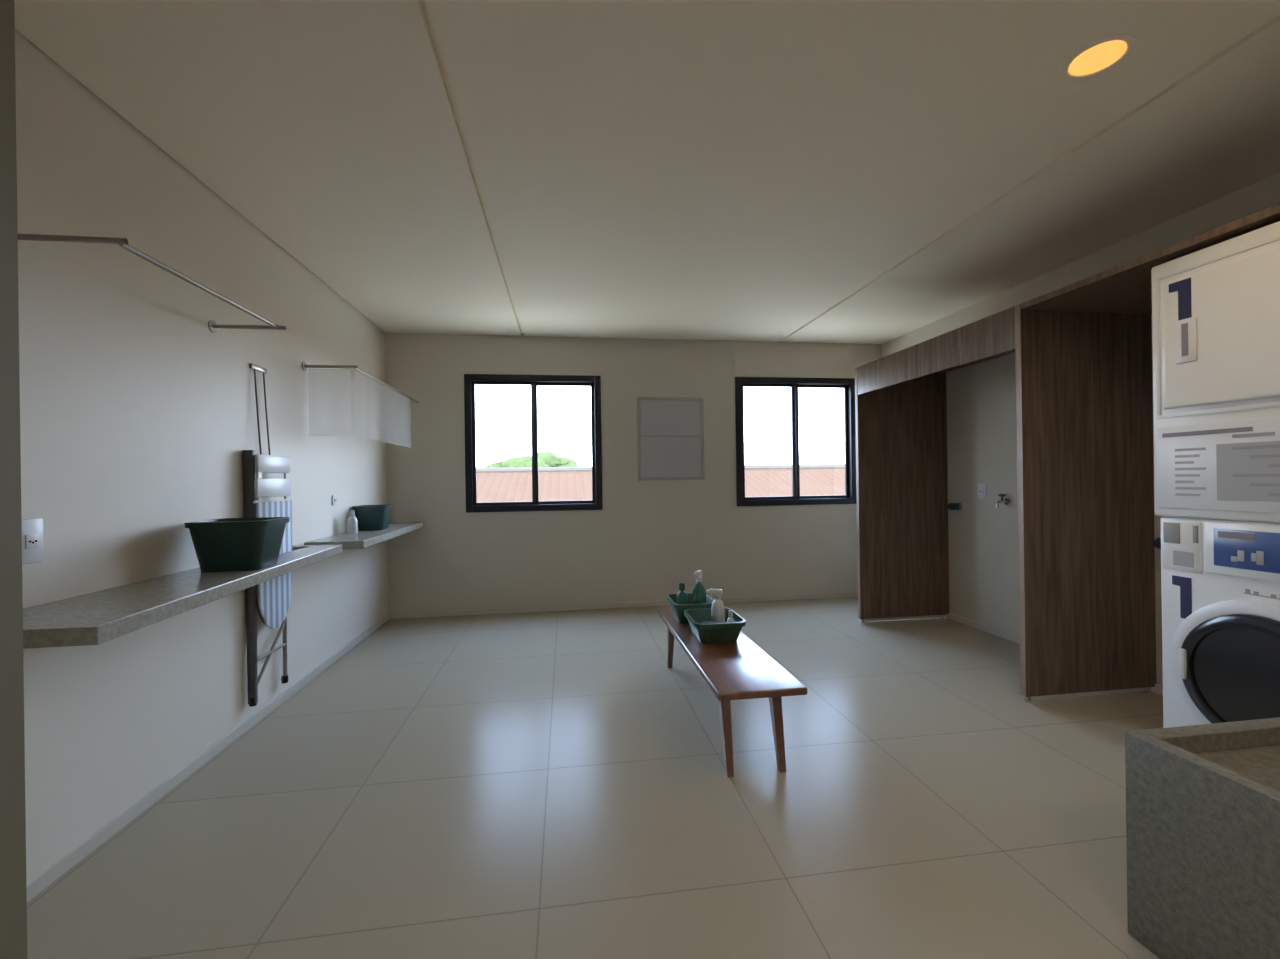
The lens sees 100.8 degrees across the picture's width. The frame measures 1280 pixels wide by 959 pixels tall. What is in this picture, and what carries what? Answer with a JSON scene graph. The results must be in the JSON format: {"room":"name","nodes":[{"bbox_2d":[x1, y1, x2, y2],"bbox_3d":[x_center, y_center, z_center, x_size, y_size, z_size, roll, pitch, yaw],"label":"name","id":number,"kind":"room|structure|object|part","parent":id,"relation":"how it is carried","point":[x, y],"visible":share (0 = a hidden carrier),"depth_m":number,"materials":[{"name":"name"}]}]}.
{"room":"laundry","nodes":[
{"label":"laundry","id":0,"kind":"room"},
{"bbox_2d":[0,0,27,958],"bbox_3d":[-1.207,-0.065,0.468,1.019,2.665,0.140,-1,0,-8],"label":"wall","id":1,"kind":"structure","parent":0,"point":[13,887],"depth_m":0.59,"materials":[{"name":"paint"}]},
{"bbox_2d":[15,29,388,883],"bbox_3d":[-1.950,-0.120,1.524,0.160,2.795,7.077,-1,0,-8],"label":"wall","id":2,"kind":"structure","parent":0,"point":[138,418],"depth_m":2.11,"materials":[{"name":"paint"}]},
{"bbox_2d":[21,518,42,564],"bbox_3d":[-1.872,0.190,1.624,0.015,0.136,0.078,-1,0,-8],"label":"wall outlet","id":3,"kind":"object","parent":2,"relation":"attached to","point":[32,529],"visible":0.88,"depth_m":1.63,"materials":[{"name":"white plastic"}]},
{"bbox_2d":[18,233,285,331],"bbox_3d":[-1.791,-0.724,2.051,0.319,0.056,0.981,-1,0,-8],"label":"rail","id":4,"kind":"object","parent":2,"relation":"attached to","point":[122,242],"visible":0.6,"depth_m":1.78,"materials":[{"name":"metal"}]},
{"bbox_3d":[-1.663,-0.726,2.069,0.018,0.017,0.865,-1,0,-8],"label":"rod","id":5,"kind":"part","parent":4,"relation":"part of","materials":[{"name":"metal"}]},
{"bbox_2d":[23,544,341,648],"bbox_3d":[-1.758,0.415,2.275,0.414,0.050,1.845,-1,0,-8],"label":"shelf","id":6,"kind":"object","parent":2,"relation":"attached to","point":[98,617],"visible":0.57,"depth_m":1.69,"materials":[{"name":"grey stone"}]},
{"bbox_2d":[184,517,289,571],"bbox_3d":[-1.767,0.284,2.337,0.319,0.214,0.262,-1,0,-8],"label":"plastic tub","id":7,"kind":"object","parent":6,"relation":"on","point":[224,544],"visible":1,"depth_m":2.24,"materials":[{"name":"green plastic"}]},
{"bbox_2d":[26,613,389,901],"bbox_3d":[-2.005,1.254,2.674,0.012,0.050,4.457,-1,0,-8],"label":"baseboard","id":8,"kind":"structure","parent":2,"relation":"attached to","point":[47,877],"depth_m":2.15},
{"bbox_2d":[243,363,292,706],"bbox_3d":[-2.015,0.274,2.869,0.074,1.770,0.348,-1,0,-8],"label":"ironing board","id":9,"kind":"object","parent":2,"relation":"hanging from","point":[272,598],"visible":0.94,"depth_m":2.80,"materials":[{"name":"metal"}]},
{"bbox_3d":[-1.999,0.499,2.714,0.048,1.300,0.022,-1,0,-8],"label":"leg","id":10,"kind":"part","parent":9,"relation":"part of","materials":[{"name":"metal"}]},
{"bbox_3d":[-2.031,0.750,3.021,0.021,0.740,0.022,-1,0,-8],"label":"leg","id":11,"kind":"part","parent":9,"relation":"part of","materials":[{"name":"metal"}]},
{"bbox_2d":[332,495,335,504],"bbox_3d":[-2.170,0.147,3.756,0.015,0.072,0.048,-1,0,-8],"label":"wall outlet","id":12,"kind":"object","parent":2,"relation":"attached to","point":[333,496],"visible":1,"depth_m":3.74,"materials":[{"name":"white plastic"}]},
{"bbox_2d":[302,362,418,402],"bbox_3d":[-2.081,-0.720,4.128,0.319,0.056,1.564,-1,0,-8],"label":"rail","id":13,"kind":"object","parent":2,"relation":"attached to","point":[305,366],"visible":1,"depth_m":3.39,"materials":[{"name":"metal"}]},
{"bbox_3d":[-1.957,-0.721,4.174,0.018,0.017,1.506,-1,0,-8],"label":"rod","id":14,"kind":"part","parent":13,"relation":"part of","materials":[{"name":"metal"}]},
{"bbox_2d":[304,522,422,548],"bbox_3d":[-2.047,0.420,4.128,0.354,0.050,1.566,-1,0,-8],"label":"shelf","id":15,"kind":"object","parent":2,"relation":"attached to","point":[362,539],"visible":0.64,"depth_m":3.67,"materials":[{"name":"grey stone"}]},
{"bbox_2d":[347,511,357,533],"bbox_3d":[-2.107,0.313,3.875,0.068,0.165,0.068,-1,0,-8],"label":"plastic bottle","id":16,"kind":"object","parent":15,"relation":"on","point":[352,523],"visible":1,"depth_m":3.85,"materials":[{"name":"white plastic"}]},
{"bbox_2d":[352,505,392,530],"bbox_3d":[-2.103,0.300,4.168,0.252,0.192,0.231,-1,0,-8],"label":"plastic tub","id":17,"kind":"object","parent":15,"relation":"on","point":[369,517],"visible":0.99,"depth_m":4.08,"materials":[{"name":"green plastic"}]},
{"bbox_2d":[27,597,1162,958],"bbox_3d":[0.595,1.302,1.876,5.340,0.120,7.157,-1,0,-8],"label":"floor","id":18,"kind":"structure","parent":0,"point":[526,785],"depth_m":1.97,"materials":[{"name":"tile"}]},
{"bbox_2d":[657,608,806,777],"bbox_3d":[0.411,1.058,2.895,0.385,0.375,1.455,-1,0,-8],"label":"wooden bench","id":19,"kind":"object","parent":18,"relation":"on","point":[740,669],"visible":0.77,"depth_m":2.35,"materials":[{"name":"brown wood"}]},
{"bbox_3d":[0.202,1.077,3.470,0.044,0.342,0.115,-1,0,-8],"label":"leg","id":20,"kind":"part","parent":19,"relation":"part of","materials":[{"name":"brown wood"}]},
{"bbox_2d":[666,593,713,623],"bbox_3d":[0.316,0.808,3.314,0.262,0.127,0.315,-1,0,-8],"label":"plastic basket","id":21,"kind":"object","parent":19,"relation":"on","point":[677,609],"visible":0.54,"depth_m":3.19,"materials":[{"name":"green plastic"}]},
{"bbox_2d":[676,582,687,603],"bbox_3d":[0.266,0.756,3.337,0.076,0.210,0.076,-1,0,-8],"label":"plastic bottle","id":22,"kind":"object","parent":21,"relation":"in","point":[682,597],"visible":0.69,"depth_m":3.32,"materials":[{"name":"green plastic"}]},
{"bbox_2d":[692,570,705,603],"bbox_3d":[0.363,0.710,3.244,0.088,0.300,0.096,-1,0,-8],"label":"spray bottle","id":23,"kind":"object","parent":21,"relation":"in","point":[699,592],"visible":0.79,"depth_m":3.22,"materials":[{"name":"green plastic"}]},
{"bbox_2d":[684,608,745,643],"bbox_3d":[0.409,0.812,2.933,0.284,0.117,0.336,-1,0,-8],"label":"plastic basket","id":24,"kind":"object","parent":19,"relation":"on","point":[708,633],"visible":0.87,"depth_m":2.81,"materials":[{"name":"green plastic"}]},
{"bbox_2d":[706,589,724,622],"bbox_3d":[0.432,0.741,3.007,0.099,0.235,0.076,-1,0,-8],"label":"spray bottle","id":25,"kind":"object","parent":24,"relation":"in","point":[717,608],"visible":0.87,"depth_m":2.98,"materials":[{"name":"plastic"}]},
{"bbox_2d":[727,610,734,621],"bbox_3d":[0.493,0.785,2.874,0.048,0.145,0.048,-1,0,-8],"label":"plastic bottle","id":26,"kind":"object","parent":24,"relation":"in","point":[730,612],"visible":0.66,"depth_m":2.86,"materials":[{"name":"white plastic"}]},
{"bbox_3d":[0.369,1.074,2.272,0.044,0.342,0.120,-1,0,-8],"label":"leg","id":27,"kind":"part","parent":19,"relation":"part of","materials":[{"name":"brown wood"}]},
{"bbox_3d":[0.597,1.071,2.303,0.044,0.342,0.120,-1,0,-8],"label":"leg","id":28,"kind":"part","parent":19,"relation":"part of","materials":[{"name":"brown wood"}]},
{"bbox_2d":[855,203,1279,702],"bbox_3d":[2.496,0.126,2.984,0.834,2.180,3.260,-1,0,-8],"label":"laundry cabinet","id":29,"kind":"object","parent":18,"relation":"on","point":[1082,349],"visible":1,"depth_m":2.96,"materials":[{"name":"brown wood"}]},
{"bbox_3d":[2.383,-0.947,3.772,0.811,0.028,1.598,-1,0,-8],"label":"panel","id":30,"kind":"part","parent":29,"relation":"part of","materials":[{"name":"brown wood"}]},
{"bbox_3d":[2.595,-0.950,2.174,0.832,0.032,1.550,-1,0,-8],"label":"panel","id":31,"kind":"part","parent":29,"relation":"part of","materials":[{"name":"brown wood"}]},
{"bbox_2d":[1125,717,1279,958],"bbox_3d":[1.710,0.952,1.016,0.658,0.548,0.943,-1,0,-8],"label":"tank","id":32,"kind":"object","parent":18,"relation":"on","point":[1203,801],"visible":1,"depth_m":1.30,"materials":[{"name":"grey stone"}]},
{"bbox_2d":[1193,744,1279,790],"bbox_3d":[1.708,0.773,1.016,0.556,0.100,0.841,-1,0,-8],"label":"basin","id":33,"kind":"object","parent":32,"relation":"in","point":[1260,763],"depth_m":1.38,"materials":[{"name":"grey stone"}]},
{"bbox_2d":[1160,516,1279,727],"bbox_3d":[2.588,0.683,1.962,0.750,1.062,0.683,-1,0,-8],"label":"washing machine","id":34,"kind":"object","parent":18,"relation":"on","point":[1220,579],"visible":0.79,"depth_m":2.03,"materials":[{"name":"white metal"}]},
{"bbox_3d":[2.213,0.222,2.202,0.004,0.085,0.060,-1,0,-8],"label":"drawer handle","id":35,"kind":"part","parent":34,"relation":"part of","materials":[{"name":"grey plastic"}]},
{"bbox_3d":[2.223,0.273,2.171,0.007,0.203,0.137,-1,0,-8],"label":"detergent drawer","id":36,"kind":"part","parent":34,"relation":"part of","materials":[{"name":"white plastic"}]},
{"bbox_3d":[2.196,0.745,2.138,0.020,0.120,0.025,-1,0,-8],"label":"door handle","id":37,"kind":"part","parent":34,"relation":"part of","materials":[{"name":"white plastic"}]},
{"bbox_2d":[1151,221,1279,522],"bbox_3d":[2.579,-0.382,1.969,0.738,1.064,0.695,-1,0,-8],"label":"dryer","id":38,"kind":"object","parent":34,"relation":"on","point":[1216,308],"visible":1,"depth_m":2.02,"materials":[{"name":"white metal"}]},
{"bbox_3d":[2.188,-0.554,2.119,0.007,0.167,0.074,-1,0,-8],"label":"door handle","id":39,"kind":"part","parent":38,"relation":"part of","materials":[{"name":"white plastic"}]},
{"bbox_3d":[2.235,-0.556,1.916,0.005,0.600,0.661,-1,0,-8],"label":"trim","id":40,"kind":"part","parent":38,"relation":"part of","materials":[{"name":"white plastic"}]},
{"bbox_3d":[2.241,-0.051,1.917,0.007,0.340,0.656,-1,0,-8],"label":"instruction panel","id":41,"kind":"part","parent":38,"relation":"part of","materials":[{"name":"white plastic"}]},
{"bbox_3d":[2.231,-0.555,1.905,0.017,0.524,0.623,-1,0,-8],"label":"door","id":42,"kind":"part","parent":38,"relation":"part of","materials":[{"name":"white metal"}]},
{"bbox_3d":[2.221,-0.555,1.910,0.002,0.504,0.577,-1,0,-8],"label":"door panel","id":43,"kind":"part","parent":38,"relation":"part of","materials":[{"name":"white metal"}]},
{"bbox_3d":[2.257,0.744,1.917,0.022,0.600,0.600,-1,0,-8],"label":"door","id":44,"kind":"part","parent":34,"relation":"part of","materials":[{"name":"white plastic"}]},
{"bbox_3d":[2.250,0.744,1.916,0.026,0.410,0.410,-1,0,-8],"label":"door glass","id":45,"kind":"part","parent":34,"relation":"part of","materials":[{"name":"black glass"}]},
{"bbox_3d":[2.265,0.264,1.837,0.015,0.200,0.503,-1,0,-8],"label":"control panel","id":46,"kind":"part","parent":34,"relation":"part of","materials":[{"name":"blue plastic"}]},
{"bbox_2d":[385,333,880,612],"bbox_3d":[0.096,-0.147,5.302,4.940,2.795,0.160,-1,0,-8],"label":"wall","id":47,"kind":"structure","parent":0,"point":[647,538],"depth_m":5.17,"materials":[{"name":"beige paint"}]},
{"bbox_2d":[464,374,602,512],"bbox_3d":[-1.015,-0.349,5.095,1.284,1.304,0.082,-1,0,-8],"label":"window","id":48,"kind":"structure","parent":47,"relation":"in","point":[470,380],"depth_m":5.08,"materials":[{"name":"metal"}]},
{"bbox_3d":[-1.286,-0.345,5.052,0.610,1.180,0.024,-1,0,-8],"label":"sash","id":49,"kind":"part","parent":48,"relation":"part of","materials":[{"name":"metal"}]},
{"bbox_3d":[-0.746,-0.353,5.156,0.610,1.180,0.024,-1,0,-8],"label":"sash","id":50,"kind":"part","parent":48,"relation":"part of","materials":[{"name":"metal"}]},
{"bbox_2d":[390,592,857,618],"bbox_3d":[0.128,1.225,5.216,4.916,0.050,0.012,-1,0,-8],"label":"baseboard","id":51,"kind":"structure","parent":47,"relation":"attached to","point":[839,594],"depth_m":5.13,"materials":[{"name":"beige tile"}]},
{"bbox_2d":[637,397,704,480],"bbox_3d":[0.307,-0.403,5.242,0.670,0.820,0.018,-1,0,-8],"label":"electrical panel","id":52,"kind":"object","parent":47,"relation":"attached to","point":[670,430],"visible":1,"depth_m":5.24,"materials":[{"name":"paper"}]},
{"bbox_2d":[735,377,856,505],"bbox_3d":[1.608,-0.391,5.462,1.301,1.308,0.082,-1,0,-8],"label":"window","id":53,"kind":"structure","parent":47,"relation":"in","point":[848,384],"depth_m":5.45,"materials":[{"name":"metal"}]},
{"bbox_3d":[1.332,-0.387,5.418,0.618,1.184,0.024,-1,0,-8],"label":"sash","id":54,"kind":"part","parent":53,"relation":"part of","materials":[{"name":"metal"}]},
{"bbox_3d":[1.881,-0.395,5.523,0.618,1.184,0.024,-1,0,-8],"label":"sash","id":55,"kind":"part","parent":53,"relation":"part of","materials":[{"name":"glass"}]},
{"bbox_2d":[14,0,1279,343],"bbox_3d":[0.556,-1.472,1.877,5.340,0.160,7.157,-1,0,-8],"label":"ceiling","id":56,"kind":"structure","parent":0,"point":[811,171],"depth_m":2.15,"materials":[{"name":"paint"}]},
{"bbox_2d":[1060,34,1136,80],"bbox_3d":[1.526,-1.400,1.766,0.196,0.012,0.196,-1,0,-8],"label":"recessed light","id":57,"kind":"object","parent":56,"relation":"in","point":[1096,57],"visible":1,"depth_m":1.75,"materials":[{"name":"paint"}]},
{"bbox_2d":[1069,40,1126,75],"bbox_3d":[1.526,-1.400,1.766,0.148,0.011,0.148,-1,0,-8],"label":"diffuser","id":58,"kind":"object","parent":57,"relation":"attached to","point":[1096,57],"depth_m":1.75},
{"bbox_2d":[881,172,1279,685],"bbox_3d":[3.100,-0.191,2.229,0.160,2.795,7.077,-1,0,-8],"label":"wall","id":59,"kind":"structure","parent":0,"point":[980,397],"depth_m":4.10,"materials":[{"name":"beige paint"}]},
{"bbox_2d":[946,502,961,510],"bbox_3d":[2.654,0.229,4.480,0.112,0.070,0.070,-1,0,-8],"label":"water valve","id":60,"kind":"object","parent":59,"relation":"attached to","point":[951,506],"visible":1,"depth_m":4.46,"materials":[{"name":"grey plastic"}]},
{"bbox_2d":[978,484,985,497],"bbox_3d":[2.735,0.093,4.239,0.015,0.116,0.072,-1,0,-8],"label":"wall outlet","id":61,"kind":"object","parent":59,"relation":"attached to","point":[981,487],"visible":1,"depth_m":4.23,"materials":[{"name":"white plastic"}]},
{"bbox_2d":[995,494,1010,507],"bbox_3d":[2.728,0.160,3.990,0.099,0.107,0.056,-1,0,-8],"label":"tap","id":62,"kind":"object","parent":59,"relation":"attached to","point":[1006,501],"visible":1,"depth_m":3.98,"materials":[{"name":"silver metal"}]},
{"bbox_3d":[2.725,0.185,3.990,0.091,0.057,0.022,-1,0,-8],"label":"spout","id":63,"kind":"part","parent":62,"relation":"part of","materials":[{"name":"silver metal"}]},
{"bbox_2d":[946,613,1162,694],"bbox_3d":[2.938,1.185,2.904,0.012,0.050,5.345,-1,0,-8],"label":"baseboard","id":64,"kind":"structure","parent":59,"relation":"attached to","point":[1158,689],"depth_m":4.15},
{"bbox_2d":[1152,538,1160,548],"bbox_3d":[2.877,0.350,2.900,0.112,0.070,0.070,-1,0,-8],"label":"water valve","id":65,"kind":"object","parent":59,"relation":"attached to","point":[1156,543],"visible":0.35,"depth_m":2.90,"materials":[{"name":"grey plastic"}]},
{"bbox_3d":[2.836,0.351,2.894,0.030,0.039,0.040,-1,0,-8],"label":"knob","id":66,"kind":"part","parent":65,"relation":"part of","materials":[{"name":"black plastic"}]},
{"label":"outside","id":67,"kind":"structure","parent":0,"visible":0},
{"bbox_3d":[-3.633,7.421,62.886,130.000,0.200,114.400,-1,0,-8],"label":"ground","id":68,"kind":"structure","parent":67,"visible":0},
{"bbox_2d":[485,451,581,467],"bbox_3d":[-5.968,2.873,30.490,6.356,8.958,6.616,-1,0,-28],"label":"leafy tree","id":69,"kind":"object","parent":68,"relation":"on","point":[545,459],"visible":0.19,"depth_m":29.62,"materials":[{"name":"green plant"}]},
{"bbox_2d":[476,464,844,501],"bbox_3d":[1.301,3.405,16.329,29.000,7.665,14.800,-1,0,-8],"label":"neighbouring house","id":70,"kind":"structure","parent":68,"relation":"on","point":[504,484],"depth_m":14.96,"materials":[{"name":"brick"}]}
]}

